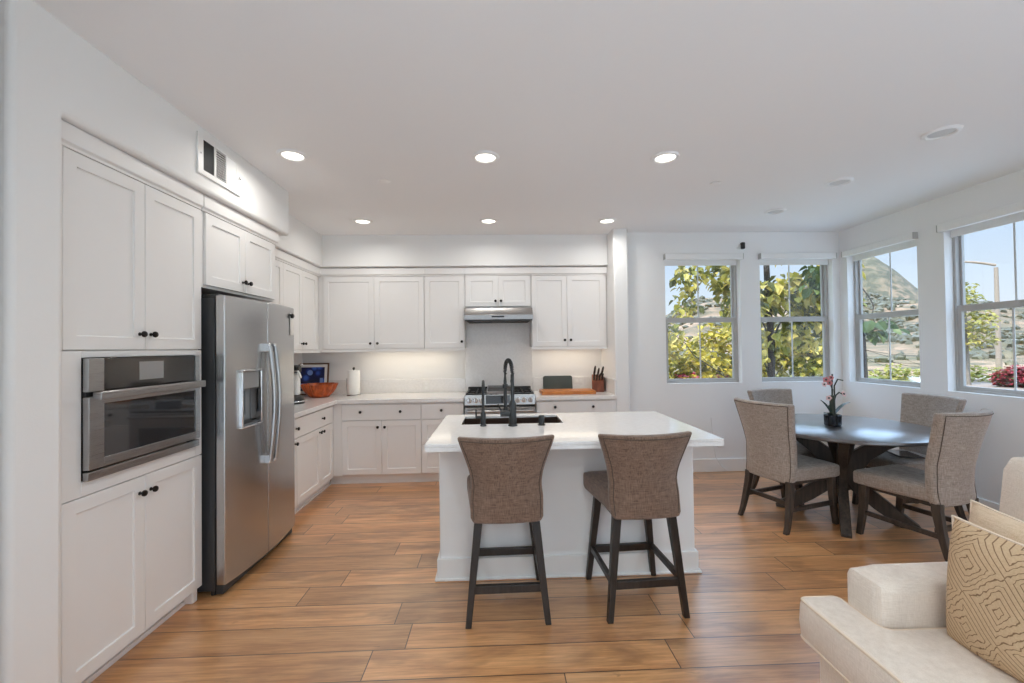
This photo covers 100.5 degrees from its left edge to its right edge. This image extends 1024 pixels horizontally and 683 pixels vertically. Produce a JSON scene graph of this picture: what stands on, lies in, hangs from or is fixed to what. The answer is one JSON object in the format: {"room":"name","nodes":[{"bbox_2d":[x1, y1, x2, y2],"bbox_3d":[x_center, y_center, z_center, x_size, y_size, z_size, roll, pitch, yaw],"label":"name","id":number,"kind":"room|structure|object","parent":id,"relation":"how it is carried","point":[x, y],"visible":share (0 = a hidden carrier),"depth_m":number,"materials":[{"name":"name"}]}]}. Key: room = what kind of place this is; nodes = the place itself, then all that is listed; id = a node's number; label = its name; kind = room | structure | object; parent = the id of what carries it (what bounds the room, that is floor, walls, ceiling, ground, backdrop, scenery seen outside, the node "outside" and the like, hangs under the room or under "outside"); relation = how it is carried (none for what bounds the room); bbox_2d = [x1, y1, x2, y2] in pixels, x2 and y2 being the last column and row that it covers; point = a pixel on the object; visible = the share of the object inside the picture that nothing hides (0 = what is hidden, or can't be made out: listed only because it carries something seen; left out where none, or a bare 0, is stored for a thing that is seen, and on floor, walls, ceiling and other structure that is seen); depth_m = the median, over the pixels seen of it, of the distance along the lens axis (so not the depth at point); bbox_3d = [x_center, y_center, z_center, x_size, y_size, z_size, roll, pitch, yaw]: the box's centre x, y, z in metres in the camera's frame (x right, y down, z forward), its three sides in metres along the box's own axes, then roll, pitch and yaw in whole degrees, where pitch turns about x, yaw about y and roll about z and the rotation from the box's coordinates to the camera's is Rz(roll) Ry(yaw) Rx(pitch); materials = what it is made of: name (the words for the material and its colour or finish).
{"room":"open-plan kitchen","nodes":[
{"label":"open-plan kitchen","id":0,"kind":"room"},
{"bbox_2d":[0,0,288,682],"bbox_3d":[-2.112,0.132,2.464,0.674,2.755,2.010,-1,-1,-2],"label":"wall","id":1,"kind":"structure","parent":0,"point":[49,74],"depth_m":1.57,"materials":[{"name":"white paint"}]},
{"bbox_2d":[196,131,240,196],"bbox_3d":[-1.781,-1.075,2.608,0.026,0.235,0.400,-1,-1,-2],"label":"air vent","id":2,"kind":"object","parent":1,"relation":"in","point":[213,162],"visible":1,"depth_m":2.58,"materials":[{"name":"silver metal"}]},
{"bbox_2d":[294,353,301,364],"bbox_3d":[-2.565,0.157,3.478,0.160,2.745,3.660,-1,-1,-2],"label":"wall","id":3,"kind":"structure","parent":0,"point":[297,356],"depth_m":5.04,"materials":[{"name":"white paint"}]},
{"bbox_2d":[201,195,278,301],"bbox_3d":[-2.142,-0.588,2.936,0.651,0.548,0.857,-1,-1,-2],"label":"upper cabinet","id":4,"kind":"object","parent":3,"relation":"attached to","point":[238,251],"visible":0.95,"depth_m":2.84,"materials":[{"name":"paint"}]},
{"bbox_2d":[268,248,320,352],"bbox_3d":[-2.325,-0.361,4.189,0.379,0.960,1.408,-1,-1,-2],"label":"upper cabinet","id":5,"kind":"object","parent":3,"relation":"attached to","point":[296,280],"visible":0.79,"depth_m":4.37,"materials":[{"name":"paint"}]},
{"bbox_2d":[275,214,607,267],"bbox_3d":[-0.703,-1.052,4.384,3.657,0.370,1.720,-1,-1,-2],"label":"wall","id":6,"kind":"structure","parent":0,"point":[302,242],"depth_m":4.86,"materials":[{"name":"white paint"}]},
{"bbox_2d":[302,275,600,391],"bbox_3d":[-0.739,0.160,5.300,3.900,2.745,0.150,-1,-1,-2],"label":"wall","id":7,"kind":"structure","parent":0,"point":[559,362],"depth_m":5.21,"materials":[{"name":"white paint"}]},
{"bbox_2d":[319,268,424,352],"bbox_3d":[-1.615,-0.358,5.020,1.201,0.960,0.359,-1,-1,-2],"label":"upper cabinet","id":8,"kind":"object","parent":7,"relation":"attached to","point":[361,309],"visible":0.98,"depth_m":4.87,"materials":[{"name":"paint"}]},
{"bbox_2d":[424,267,466,350],"bbox_3d":[-0.784,-0.369,5.050,0.462,0.960,0.359,-1,-1,-2],"label":"upper cabinet","id":9,"kind":"object","parent":7,"relation":"attached to","point":[444,297],"visible":0.97,"depth_m":4.91,"materials":[{"name":"paint"}]},
{"bbox_2d":[464,267,530,307],"bbox_3d":[-0.170,-0.617,5.076,0.774,0.478,0.359,-1,-1,-2],"label":"upper cabinet","id":10,"kind":"object","parent":7,"relation":"attached to","point":[484,287],"visible":0.98,"depth_m":4.93,"materials":[{"name":"paint"}]},
{"bbox_2d":[464,308,532,323],"bbox_3d":[-0.158,-0.301,4.990,0.766,0.147,0.516,-1,-1,-2],"label":"range hood","id":11,"kind":"object","parent":10,"relation":"attached to","point":[471,315],"visible":1,"depth_m":4.75,"materials":[{"name":"metal"}]},
{"bbox_2d":[466,322,532,390],"bbox_3d":[-0.159,0.164,5.236,0.819,0.880,0.018,-1,-1,-2],"label":"backsplash panel","id":12,"kind":"object","parent":7,"relation":"attached to","point":[489,345],"visible":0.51,"depth_m":5.23,"materials":[{"name":"white stone"}]},
{"bbox_2d":[530,267,606,349],"bbox_3d":[0.662,-0.387,5.102,0.884,0.960,0.359,-1,-1,-2],"label":"upper cabinet","id":13,"kind":"object","parent":7,"relation":"attached to","point":[568,306],"visible":0.98,"depth_m":4.96,"materials":[{"name":"paint"}]},
{"bbox_2d":[32,0,1023,234],"bbox_3d":[0.385,-1.371,0.635,7.450,0.150,9.600,-1,-1,-2],"label":"ceiling","id":14,"kind":"structure","parent":0,"point":[773,102],"depth_m":2.25,"materials":[{"name":"white paint"}]},
{"bbox_2d":[276,148,308,161],"bbox_3d":[-1.456,-1.232,2.827,0.190,0.014,0.190,-1,-1,-2],"label":"recessed light","id":15,"kind":"object","parent":14,"relation":"in","point":[293,155],"visible":1,"depth_m":2.82,"materials":[{"name":"white plastic"}]},
{"bbox_2d":[353,218,372,224],"bbox_3d":[-1.508,-1.210,4.298,0.190,0.014,0.190,-1,-1,-2],"label":"recessed light","id":16,"kind":"object","parent":14,"relation":"in","point":[364,221],"visible":1,"depth_m":4.28,"materials":[{"name":"white plastic"}]},
{"bbox_2d":[472,150,498,163],"bbox_3d":[-0.180,-1.248,2.893,0.190,0.014,0.190,-1,-1,-2],"label":"recessed light","id":17,"kind":"object","parent":14,"relation":"in","point":[483,157],"visible":1,"depth_m":2.88,"materials":[{"name":"white plastic"}]},
{"bbox_2d":[479,218,497,223],"bbox_3d":[-0.238,-1.226,4.340,0.190,0.014,0.190,-1,-1,-2],"label":"recessed light","id":18,"kind":"object","parent":14,"relation":"in","point":[483,220],"visible":1,"depth_m":4.33,"materials":[{"name":"white plastic"}]},
{"bbox_2d":[598,218,616,223],"bbox_3d":[0.981,-1.241,4.389,0.190,0.014,0.190,-1,-1,-2],"label":"recessed light","id":19,"kind":"object","parent":14,"relation":"in","point":[603,220],"visible":1,"depth_m":4.38,"materials":[{"name":"white plastic"}]},
{"bbox_2d":[651,151,679,163],"bbox_3d":[1.056,-1.263,2.931,0.190,0.014,0.190,-1,-1,-2],"label":"recessed light","id":20,"kind":"object","parent":14,"relation":"in","point":[664,157],"visible":1,"depth_m":2.93,"materials":[{"name":"white plastic"}]},
{"bbox_2d":[710,181,721,185],"bbox_3d":[1.633,-1.266,3.413,0.086,0.010,0.086,-1,-1,-2],"label":"sprinkler cover","id":21,"kind":"object","parent":14,"relation":"attached to","point":[717,182],"visible":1,"depth_m":3.40,"materials":[{"name":"white plastic"}]},
{"bbox_2d":[764,208,786,214],"bbox_3d":[2.567,-1.265,4.150,0.190,0.014,0.190,-1,-1,-2],"label":"recessed light","id":22,"kind":"object","parent":14,"relation":"in","point":[776,210],"visible":1,"depth_m":4.15,"materials":[{"name":"plastic"}]},
{"bbox_2d":[825,177,854,186],"bbox_3d":[2.628,-1.277,3.416,0.190,0.014,0.190,-1,-1,-2],"label":"recessed light","id":23,"kind":"object","parent":14,"relation":"in","point":[844,180],"visible":1,"depth_m":3.41,"materials":[{"name":"plastic"}]},
{"bbox_2d":[920,124,963,140],"bbox_3d":[2.659,-1.289,2.635,0.190,0.014,0.190,-1,-1,-2],"label":"recessed light","id":24,"kind":"object","parent":14,"relation":"in","point":[949,130],"visible":1,"depth_m":2.63,"materials":[{"name":"plastic"}]},
{"bbox_2d":[91,471,968,682],"bbox_3d":[0.423,1.509,0.593,7.450,0.120,9.600,-1,-1,-2],"label":"floor","id":25,"kind":"structure","parent":0,"point":[352,594],"depth_m":2.34,"materials":[{"name":"brown wood"}]},
{"bbox_2d":[60,119,202,682],"bbox_3d":[-2.099,0.314,2.068,0.651,2.378,0.837,-1,-1,-2],"label":"tall cabinet","id":26,"kind":"object","parent":25,"relation":"on","point":[131,538],"visible":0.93,"depth_m":1.98,"materials":[{"name":"paint"}]},
{"bbox_2d":[81,356,205,481],"bbox_3d":[-2.037,0.336,2.098,0.628,0.514,0.670,-1,-1,-2],"label":"oven","id":27,"kind":"object","parent":26,"relation":"in","point":[135,411],"visible":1,"depth_m":2.01,"materials":[{"name":"silver metal"}]},
{"bbox_2d":[197,294,294,595],"bbox_3d":[-2.017,0.620,2.947,0.826,1.790,0.868,-1,-1,-2],"label":"refrigerator","id":28,"kind":"object","parent":25,"relation":"on","point":[247,349],"visible":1,"depth_m":2.68,"materials":[{"name":"silver metal"}]},
{"bbox_2d":[290,313,293,334],"bbox_3d":[-1.726,-0.133,3.338,0.004,0.170,0.077,-1,-1,-10],"label":"paper note","id":29,"kind":"object","parent":28,"relation":"attached to","point":[291,319],"visible":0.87,"depth_m":3.33,"materials":[{"name":"white paper"}]},
{"bbox_2d":[294,405,333,513],"bbox_3d":[-2.159,1.096,3.988,0.651,0.872,1.218,-1,-1,-2],"label":"base cabinet","id":30,"kind":"object","parent":25,"relation":"on","point":[313,431],"visible":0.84,"depth_m":4.01,"materials":[{"name":"paint"}]},
{"bbox_2d":[294,379,465,417],"bbox_3d":[-1.508,0.554,4.300,2.002,0.202,1.779,-1,-1,-2],"label":"countertop","id":31,"kind":"structure","parent":30,"relation":"on","point":[404,390],"depth_m":5.04,"materials":[{"name":"white stone"}]},
{"bbox_2d":[294,363,304,403],"bbox_3d":[-2.178,0.421,4.279,0.187,0.403,0.182,-1,-1,-2],"label":"countertop appliance","id":32,"kind":"object","parent":31,"relation":"on","point":[298,398],"visible":0.6,"depth_m":4.24,"materials":[{"name":"black plastic"}]},
{"bbox_2d":[300,363,328,394],"bbox_3d":[-2.416,0.448,5.086,0.430,0.378,0.077,-1,-1,-6],"label":"framed picture","id":33,"kind":"object","parent":31,"relation":"on","point":[311,372],"visible":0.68,"depth_m":5.10,"materials":[{"name":"black plastic"}]},
{"bbox_2d":[300,367,324,390],"bbox_3d":[-2.416,0.448,5.087,0.330,0.277,0.045,-1,-1,-6],"label":"print","id":34,"kind":"object","parent":33,"relation":"attached to","point":[309,374],"depth_m":5.10},
{"bbox_2d":[300,382,337,397],"bbox_3d":[-2.189,0.556,4.847,0.403,0.150,0.403,-1,-1,-2],"label":"wooden bowl","id":35,"kind":"object","parent":31,"relation":"on","point":[325,389],"visible":1,"depth_m":4.74,"materials":[{"name":"orange wood"}]},
{"bbox_2d":[346,367,361,395],"bbox_3d":[-1.841,0.463,4.951,0.172,0.330,0.168,-1,-1,-2],"label":"paper towel holder","id":36,"kind":"object","parent":31,"relation":"on","point":[353,375],"visible":1,"depth_m":4.89,"materials":[{"name":"paper"}]},
{"bbox_2d":[331,402,422,483],"bbox_3d":[-1.476,1.100,4.846,0.992,0.872,0.666,-1,-1,-2],"label":"base cabinet","id":37,"kind":"object","parent":25,"relation":"on","point":[374,442],"visible":0.93,"depth_m":4.55,"materials":[{"name":"paint"}]},
{"bbox_2d":[421,402,464,481],"bbox_3d":[-0.752,1.091,4.872,0.460,0.872,0.666,-1,-1,-2],"label":"base cabinet","id":38,"kind":"object","parent":25,"relation":"on","point":[433,414],"visible":0.38,"depth_m":4.57,"materials":[{"name":"paint"}]},
{"bbox_2d":[464,385,535,414],"bbox_3d":[-0.134,1.022,4.846,0.768,0.992,0.724,-1,-1,-2],"label":"range","id":39,"kind":"object","parent":25,"relation":"on","point":[524,397],"visible":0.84,"depth_m":4.56,"materials":[{"name":"metal"}]},
{"bbox_2d":[457,434,553,628],"bbox_3d":[-0.034,0.989,2.401,0.508,0.985,0.559,-1,-1,-3],"label":"bar stool","id":40,"kind":"object","parent":25,"relation":"on","point":[504,481],"visible":1,"depth_m":2.20,"materials":[{"name":"brown fabric"}]},
{"bbox_2d":[435,446,701,581],"bbox_3d":[0.344,1.049,3.049,1.684,0.873,0.760,-1,-1,-2],"label":"kitchen island","id":41,"kind":"object","parent":25,"relation":"on","point":[565,523],"visible":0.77,"depth_m":2.69,"materials":[{"name":"white paint"}]},
{"bbox_2d":[425,411,723,451],"bbox_3d":[0.341,0.556,2.910,1.689,0.107,1.051,-1,-1,-2],"label":"island countertop","id":42,"kind":"structure","parent":41,"relation":"on","point":[575,430],"depth_m":2.75,"materials":[{"name":"white stone"}]},
{"bbox_2d":[475,380,486,426],"bbox_3d":[-0.216,0.423,2.973,0.076,0.309,0.179,-1,-1,-2],"label":"filter faucet","id":43,"kind":"object","parent":42,"relation":"on","point":[482,417],"visible":1,"depth_m":2.90,"materials":[{"name":"black metal"}]},
{"bbox_2d":[497,358,517,426],"bbox_3d":[-0.036,0.346,2.976,0.136,0.459,0.215,-1,-1,-2],"label":"kitchen faucet","id":44,"kind":"object","parent":42,"relation":"on","point":[511,413],"visible":1,"depth_m":2.89,"materials":[{"name":"black metal"}]},
{"bbox_2d":[463,417,560,424],"bbox_3d":[0.001,0.716,3.152,0.734,0.240,0.370,-1,-1,-2],"label":"sink","id":45,"kind":"object","parent":42,"relation":"in","point":[532,419],"visible":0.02,"depth_m":3.33,"materials":[{"name":"metal"}]},
{"bbox_2d":[535,399,615,412],"bbox_3d":[0.693,1.073,4.924,0.877,0.872,0.666,-1,-1,-2],"label":"base cabinet","id":46,"kind":"object","parent":25,"relation":"on","point":[592,405],"visible":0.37,"depth_m":4.63,"materials":[{"name":"paint"}]},
{"bbox_2d":[533,376,616,399],"bbox_3d":[0.683,0.531,4.937,0.884,0.208,0.664,-1,-1,-2],"label":"countertop","id":47,"kind":"structure","parent":46,"relation":"on","point":[609,392],"depth_m":4.75,"materials":[{"name":"white stone"}]},
{"bbox_2d":[543,376,572,388],"bbox_3d":[0.561,0.510,5.218,0.360,0.179,0.030,-1,-1,-2],"label":"cutting board","id":48,"kind":"object","parent":47,"relation":"on","point":[549,382],"visible":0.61,"depth_m":5.21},
{"bbox_2d":[539,388,595,394],"bbox_3d":[0.631,0.575,4.893,0.610,0.038,0.290,-1,-1,-2],"label":"cutting board","id":49,"kind":"object","parent":47,"relation":"on","point":[579,390],"visible":1,"depth_m":4.75,"materials":[{"name":"brown wood"}]},
{"bbox_2d":[574,377,582,382],"bbox_3d":[0.823,0.477,5.252,0.118,0.075,0.008,-1,-1,-2],"label":"wall outlet","id":50,"kind":"object","parent":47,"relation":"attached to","point":[576,379],"visible":1,"depth_m":5.25,"materials":[{"name":"white plastic"}]},
{"bbox_2d":[592,374,603,391],"bbox_3d":[1.020,0.492,5.063,0.136,0.199,0.170,-1,-1,10],"label":"knife block","id":51,"kind":"object","parent":47,"relation":"on","point":[598,386],"visible":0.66,"depth_m":4.98,"materials":[{"name":"brown wood"}]},
{"bbox_2d":[583,431,691,623],"bbox_3d":[0.699,0.980,2.433,0.508,0.985,0.559,-1,-1,-5],"label":"bar stool","id":52,"kind":"object","parent":25,"relation":"on","point":[639,481],"visible":1,"depth_m":2.24,"materials":[{"name":"brown fabric"}]},
{"bbox_2d":[734,397,839,535],"bbox_3d":[2.237,0.973,3.517,0.654,0.990,0.516,0,-1,-20],"label":"dining chair","id":53,"kind":"object","parent":25,"relation":"on","point":[769,428],"visible":1,"depth_m":3.36,"materials":[{"name":"beige fabric"}]},
{"bbox_2d":[747,388,837,505],"bbox_3d":[2.669,0.976,4.090,0.516,0.990,0.654,-1,-1,-15],"label":"dining chair","id":54,"kind":"object","parent":25,"relation":"on","point":[772,395],"visible":0.23,"depth_m":4.31,"materials":[{"name":"beige fabric"}]},
{"bbox_2d":[776,414,930,538],"bbox_3d":[2.752,1.082,3.555,1.290,0.760,1.290,-1,-1,-10],"label":"dining table","id":55,"kind":"object","parent":25,"relation":"on","point":[875,436],"visible":0.68,"depth_m":3.41,"materials":[{"name":"brown wood"}]},
{"bbox_2d":[821,374,849,426],"bbox_3d":[2.684,0.487,3.552,0.248,0.430,0.143,0,-1,-31],"label":"potted orchid","id":56,"kind":"object","parent":55,"relation":"on","point":[831,418],"visible":1,"depth_m":3.54,"materials":[{"name":"green plant"}]},
{"bbox_2d":[852,393,967,520],"bbox_3d":[3.381,0.960,3.629,0.654,0.990,0.516,-1,-1,-1],"label":"dining chair","id":57,"kind":"object","parent":25,"relation":"on","point":[916,408],"visible":0.31,"depth_m":3.64,"materials":[{"name":"beige fabric"}]},
{"bbox_2d":[886,450,924,458],"bbox_3d":[3.286,0.944,3.566,0.170,0.010,0.240,-1,-1,16],"label":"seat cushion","id":58,"kind":"object","parent":57,"relation":"on","point":[902,454],"visible":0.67,"depth_m":3.54,"materials":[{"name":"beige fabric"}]},
{"bbox_2d":[853,409,993,561],"bbox_3d":[2.925,0.957,3.017,0.516,0.990,0.654,0,-1,-18],"label":"dining chair","id":59,"kind":"object","parent":25,"relation":"on","point":[947,479],"visible":0.92,"depth_m":2.79,"materials":[{"name":"beige fabric"}]},
{"bbox_3d":[1.176,1.401,-1.605,5.000,0.012,4.750,-1,-1,-2],"label":"area rug","id":60,"kind":"object","parent":25,"relation":"on","visible":0},
{"bbox_2d":[799,457,1023,682],"bbox_3d":[1.611,0.912,0.666,1.006,1.045,1.943,-1,-1,-2],"label":"sofa","id":61,"kind":"object","parent":60,"relation":"on","point":[891,628],"visible":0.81,"depth_m":1.44,"materials":[{"name":"beige fabric"}]},
{"bbox_2d":[799,597,1021,682],"bbox_3d":[1.500,1.027,1.114,0.814,0.156,1.036,-1,-1,-2],"label":"seat cushion","id":62,"kind":"object","parent":61,"relation":"on","point":[862,647],"depth_m":1.36,"materials":[{"name":"beige fabric"}]},
{"bbox_2d":[946,515,1023,682],"bbox_3d":[1.462,0.777,1.212,0.184,0.406,0.406,-1,-1,8],"label":"throw pillow","id":63,"kind":"object","parent":61,"relation":"on","point":[985,585],"visible":0.97,"depth_m":1.25,"materials":[{"name":"fabric"}]},
{"bbox_2d":[969,500,1023,543],"bbox_3d":[1.594,0.773,1.292,0.170,0.438,0.424,-1,-1,8],"label":"throw pillow","id":64,"kind":"object","parent":61,"relation":"on","point":[981,515],"visible":0.16,"depth_m":1.39,"materials":[{"name":"beige fabric"}]},
{"bbox_2d":[999,457,1023,520],"bbox_3d":[1.834,0.673,1.121,0.227,0.560,0.880,-1,-1,-2],"label":"cushion","id":65,"kind":"object","parent":61,"relation":"on","point":[1012,491],"depth_m":1.50,"materials":[{"name":"beige fabric"}]},
{"bbox_2d":[601,229,629,411],"bbox_3d":[1.200,0.126,5.011,0.162,2.755,0.668,-1,-1,-2],"label":"wall","id":66,"kind":"structure","parent":0,"point":[614,359],"depth_m":4.69,"materials":[{"name":"white paint"}]},
{"bbox_2d":[627,232,842,458],"bbox_3d":[2.617,0.112,4.968,2.705,2.745,0.150,-1,-1,-2],"label":"wall","id":67,"kind":"structure","parent":0,"point":[694,405],"depth_m":4.88,"materials":[{"name":"white paint"}]},
{"bbox_2d":[663,253,743,265],"bbox_3d":[2.188,-0.944,4.900,0.912,0.120,0.118,-1,-1,-2],"label":"roller shade","id":68,"kind":"object","parent":67,"relation":"attached to","point":[681,259],"visible":0.86,"depth_m":4.86,"materials":[{"name":"fabric"}]},
{"bbox_2d":[666,265,741,383],"bbox_3d":[2.195,-0.235,4.955,0.880,1.440,0.145,-1,-1,-2],"label":"window","id":69,"kind":"structure","parent":67,"relation":"in","point":[733,282],"depth_m":4.97,"materials":[{"name":"plastic"}]},
{"bbox_2d":[711,418,726,470],"bbox_3d":[2.357,1.171,4.840,0.177,0.611,0.010,-1,-1,4],"label":"blind cord","id":70,"kind":"object","parent":67,"relation":"attached to","point":[711,418],"visible":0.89,"depth_m":4.84,"materials":[{"name":"white plastic"}]},
{"bbox_2d":[693,458,745,471],"bbox_3d":[2.563,1.409,4.863,2.520,0.150,0.016,-1,-1,-2],"label":"baseboard","id":71,"kind":"structure","parent":67,"relation":"attached to","point":[730,464],"depth_m":4.85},
{"bbox_2d":[737,242,744,249],"bbox_3d":[2.622,-1.091,4.872,0.061,0.078,0.078,-1,-1,-2],"label":"security camera","id":72,"kind":"object","parent":67,"relation":"attached to","point":[741,245],"visible":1,"depth_m":4.84,"materials":[{"name":"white plastic"}]},
{"bbox_2d":[758,253,836,264],"bbox_3d":[3.290,-0.957,4.940,0.897,0.120,0.118,-1,-1,-2],"label":"roller shade","id":73,"kind":"object","parent":67,"relation":"attached to","point":[764,258],"visible":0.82,"depth_m":4.90,"materials":[{"name":"fabric"}]},
{"bbox_2d":[761,265,834,382],"bbox_3d":[3.297,-0.249,4.995,0.865,1.440,0.145,-1,-1,-2],"label":"window","id":74,"kind":"structure","parent":67,"relation":"in","point":[823,268],"depth_m":5.01,"materials":[{"name":"plastic"}]},
{"bbox_2d":[839,169,1023,503],"bbox_3d":[4.055,0.028,0.519,0.150,2.745,9.147,-1,-1,-2],"label":"wall","id":75,"kind":"structure","parent":0,"point":[1003,440],"depth_m":3.87,"materials":[{"name":"white paint"}]},
{"bbox_2d":[841,232,917,261],"bbox_3d":[3.833,-0.972,4.443,0.118,0.120,0.837,-1,-1,-2],"label":"roller shade","id":76,"kind":"object","parent":75,"relation":"attached to","point":[909,240],"visible":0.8,"depth_m":4.38,"materials":[{"name":"fabric"}]},
{"bbox_2d":[853,253,920,388],"bbox_3d":[3.907,-0.265,4.435,0.145,1.440,0.805,-1,-1,-2],"label":"window","id":77,"kind":"structure","parent":75,"relation":"in","point":[858,286],"depth_m":4.77,"materials":[{"name":"plastic"}]},
{"bbox_2d":[953,497,999,511],"bbox_3d":[3.989,1.326,0.472,0.016,0.150,8.897,-1,-1,-2],"label":"baseboard","id":78,"kind":"structure","parent":75,"relation":"attached to","point":[996,506],"depth_m":3.46,"materials":[{"name":"white paint"}]},
{"bbox_2d":[936,201,1023,237],"bbox_3d":[3.871,-0.988,3.376,0.118,0.120,0.872,-1,-1,-2],"label":"roller shade","id":79,"kind":"object","parent":75,"relation":"attached to","point":[1012,213],"visible":1,"depth_m":3.47,"materials":[{"name":"fabric"}]},
{"bbox_2d":[948,222,1023,398],"bbox_3d":[3.946,-0.281,3.368,0.145,1.440,0.840,-1,-1,-2],"label":"window","id":80,"kind":"structure","parent":75,"relation":"in","point":[960,306],"depth_m":3.73,"materials":[{"name":"plastic"}]},
{"label":"outside","id":81,"kind":"structure","parent":0,"visible":0},
{"bbox_2d":[669,372,911,381],"bbox_3d":[14.485,2.584,15.491,150.000,0.400,150.000,-1,-1,-2],"label":"lawn","id":82,"kind":"structure","parent":81,"point":[669,372],"depth_m":28.93,"materials":[{"name":"green plant"}]},
{"bbox_2d":[816,350,1002,382],"bbox_3d":[27.175,1.737,25.433,16.195,2.576,3.901,-1,-1,38],"label":"hedge","id":83,"kind":"object","parent":82,"relation":"on","point":[896,371],"visible":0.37,"depth_m":26.95,"materials":[{"name":"green plant"}]},
{"bbox_2d":[965,261,999,301],"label":"street lamp","id":84,"kind":"object","parent":82,"relation":"on","point":[996,270],"depth_m":26.74,"materials":[{"name":"beige metal"}]},
{"bbox_2d":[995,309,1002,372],"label":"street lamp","id":85,"kind":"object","parent":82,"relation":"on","point":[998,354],"depth_m":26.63,"materials":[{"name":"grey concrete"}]},
{"bbox_2d":[989,369,1021,386],"bbox_3d":[25.104,1.877,21.699,1.084,1.042,1.154,-1,-1,-2],"label":"flowering shrub","id":86,"kind":"object","parent":82,"relation":"on","point":[999,379],"visible":0.91,"depth_m":21.59,"materials":[{"name":"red plant"}]},
{"bbox_2d":[1017,376,1023,386],"bbox_3d":[25.494,1.989,20.912,0.901,0.743,1.163,-1,-1,-2],"label":"flowering shrub","id":87,"kind":"object","parent":82,"relation":"on","point":[1021,380],"visible":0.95,"depth_m":21.10,"materials":[{"name":"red plant"}]},
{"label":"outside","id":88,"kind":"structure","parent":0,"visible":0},
{"bbox_2d":[862,257,917,300],"bbox_3d":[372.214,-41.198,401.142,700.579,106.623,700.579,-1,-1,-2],"label":"mountain","id":89,"kind":"structure","parent":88,"point":[877,273],"depth_m":411.17},
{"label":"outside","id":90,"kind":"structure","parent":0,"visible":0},
{"bbox_2d":[966,379,1023,390],"bbox_3d":[34.655,2.148,17.972,57.870,0.020,28.461,0,-1,-20],"label":"road","id":91,"kind":"structure","parent":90,"point":[976,383],"depth_m":22.54,"materials":[{"name":"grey concrete"}]},
{"bbox_2d":[907,376,990,381],"bbox_3d":[32.434,2.273,28.691,33.761,0.140,5.389,0,-1,-29],"label":"curb","id":92,"kind":"object","parent":91,"relation":"on","point":[913,379],"visible":0.07,"depth_m":26.09,"materials":[{"name":"grey concrete"}]},
{"bbox_2d":[964,282,1000,384],"bbox_3d":[24.602,-0.474,23.090,3.158,5.686,2.278,-1,-1,-2],"label":"tree","id":93,"kind":"object","parent":91,"relation":"on","point":[968,326],"visible":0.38,"depth_m":22.75,"materials":[{"name":"green plant"}]},
{"bbox_2d":[999,365,1023,386],"bbox_3d":[25.718,1.769,21.719,1.236,1.148,1.161,-1,-1,-13],"label":"flowering shrub","id":94,"kind":"object","parent":91,"relation":"on","point":[1019,369],"visible":0.29,"depth_m":21.56,"materials":[{"name":"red plant"}]},
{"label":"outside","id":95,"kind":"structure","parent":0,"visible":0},
{"bbox_2d":[666,287,1023,375],"bbox_3d":[128.237,-12.567,138.157,317.445,30.620,317.445,-1,-1,-2],"label":"hillside","id":96,"kind":"structure","parent":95,"point":[692,330],"depth_m":57.52,"materials":[{"name":"soil"}]},
{"bbox_2d":[666,284,1023,365],"bbox_3d":[97.113,-11.418,126.687,172.808,29.344,184.486,-1,-1,-2],"label":"shrubs","id":97,"kind":"object","parent":96,"relation":"on","point":[882,302],"visible":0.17,"depth_m":66.31,"materials":[{"name":"green plant"}]},
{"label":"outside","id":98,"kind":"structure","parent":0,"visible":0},
{"bbox_3d":[2.005,1.893,0.544,22.000,0.870,27.000,-1,-1,-2],"label":"patio","id":99,"kind":"object","parent":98,"visible":0},
{"bbox_2d":[668,330,731,378],"bbox_3d":[4.260,1.083,10.729,2.358,2.735,2.333,-1,-1,-2],"label":"shrub","id":100,"kind":"object","parent":99,"relation":"on","point":[706,372],"visible":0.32,"depth_m":10.46,"materials":[{"name":"green plant"}]},
{"bbox_2d":[668,266,770,377],"bbox_3d":[3.891,0.107,8.392,2.120,4.628,1.217,-1,-1,27],"label":"tree","id":101,"kind":"object","parent":99,"relation":"on","point":[718,287],"visible":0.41,"depth_m":8.28,"materials":[{"name":"green plant"}]},
{"bbox_2d":[677,322,763,377],"bbox_3d":[5.582,0.919,11.573,2.467,3.051,2.482,-1,-1,-2],"label":"shrub","id":102,"kind":"object","parent":99,"relation":"on","point":[713,342],"visible":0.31,"depth_m":11.16,"materials":[{"name":"green plant"}]},
{"bbox_2d":[721,326,817,376],"bbox_3d":[6.880,0.975,11.474,2.230,2.901,2.210,-1,-1,40],"label":"shrub","id":103,"kind":"object","parent":99,"relation":"on","point":[783,362],"visible":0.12,"depth_m":11.15,"materials":[{"name":"green plant"}]},
{"bbox_2d":[767,337,822,376],"bbox_3d":[8.101,1.051,11.597,2.297,2.722,2.428,-1,-1,38],"label":"shrub","id":104,"kind":"object","parent":99,"relation":"on","point":[814,364],"visible":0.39,"depth_m":11.12,"materials":[{"name":"green plant"}]},
{"bbox_2d":[727,259,866,376],"bbox_3d":[5.509,-0.355,8.310,2.480,5.502,1.583,-1,-1,-2],"label":"tree","id":105,"kind":"object","parent":99,"relation":"on","point":[774,293],"visible":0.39,"depth_m":8.20,"materials":[{"name":"green plant"}]},
{"bbox_2d":[797,265,910,377],"bbox_3d":[5.845,0.323,7.320,1.538,4.111,0.901,-1,-1,38],"label":"tree","id":106,"kind":"object","parent":99,"relation":"on","point":[871,335],"visible":0.32,"depth_m":7.23,"materials":[{"name":"green plant"}]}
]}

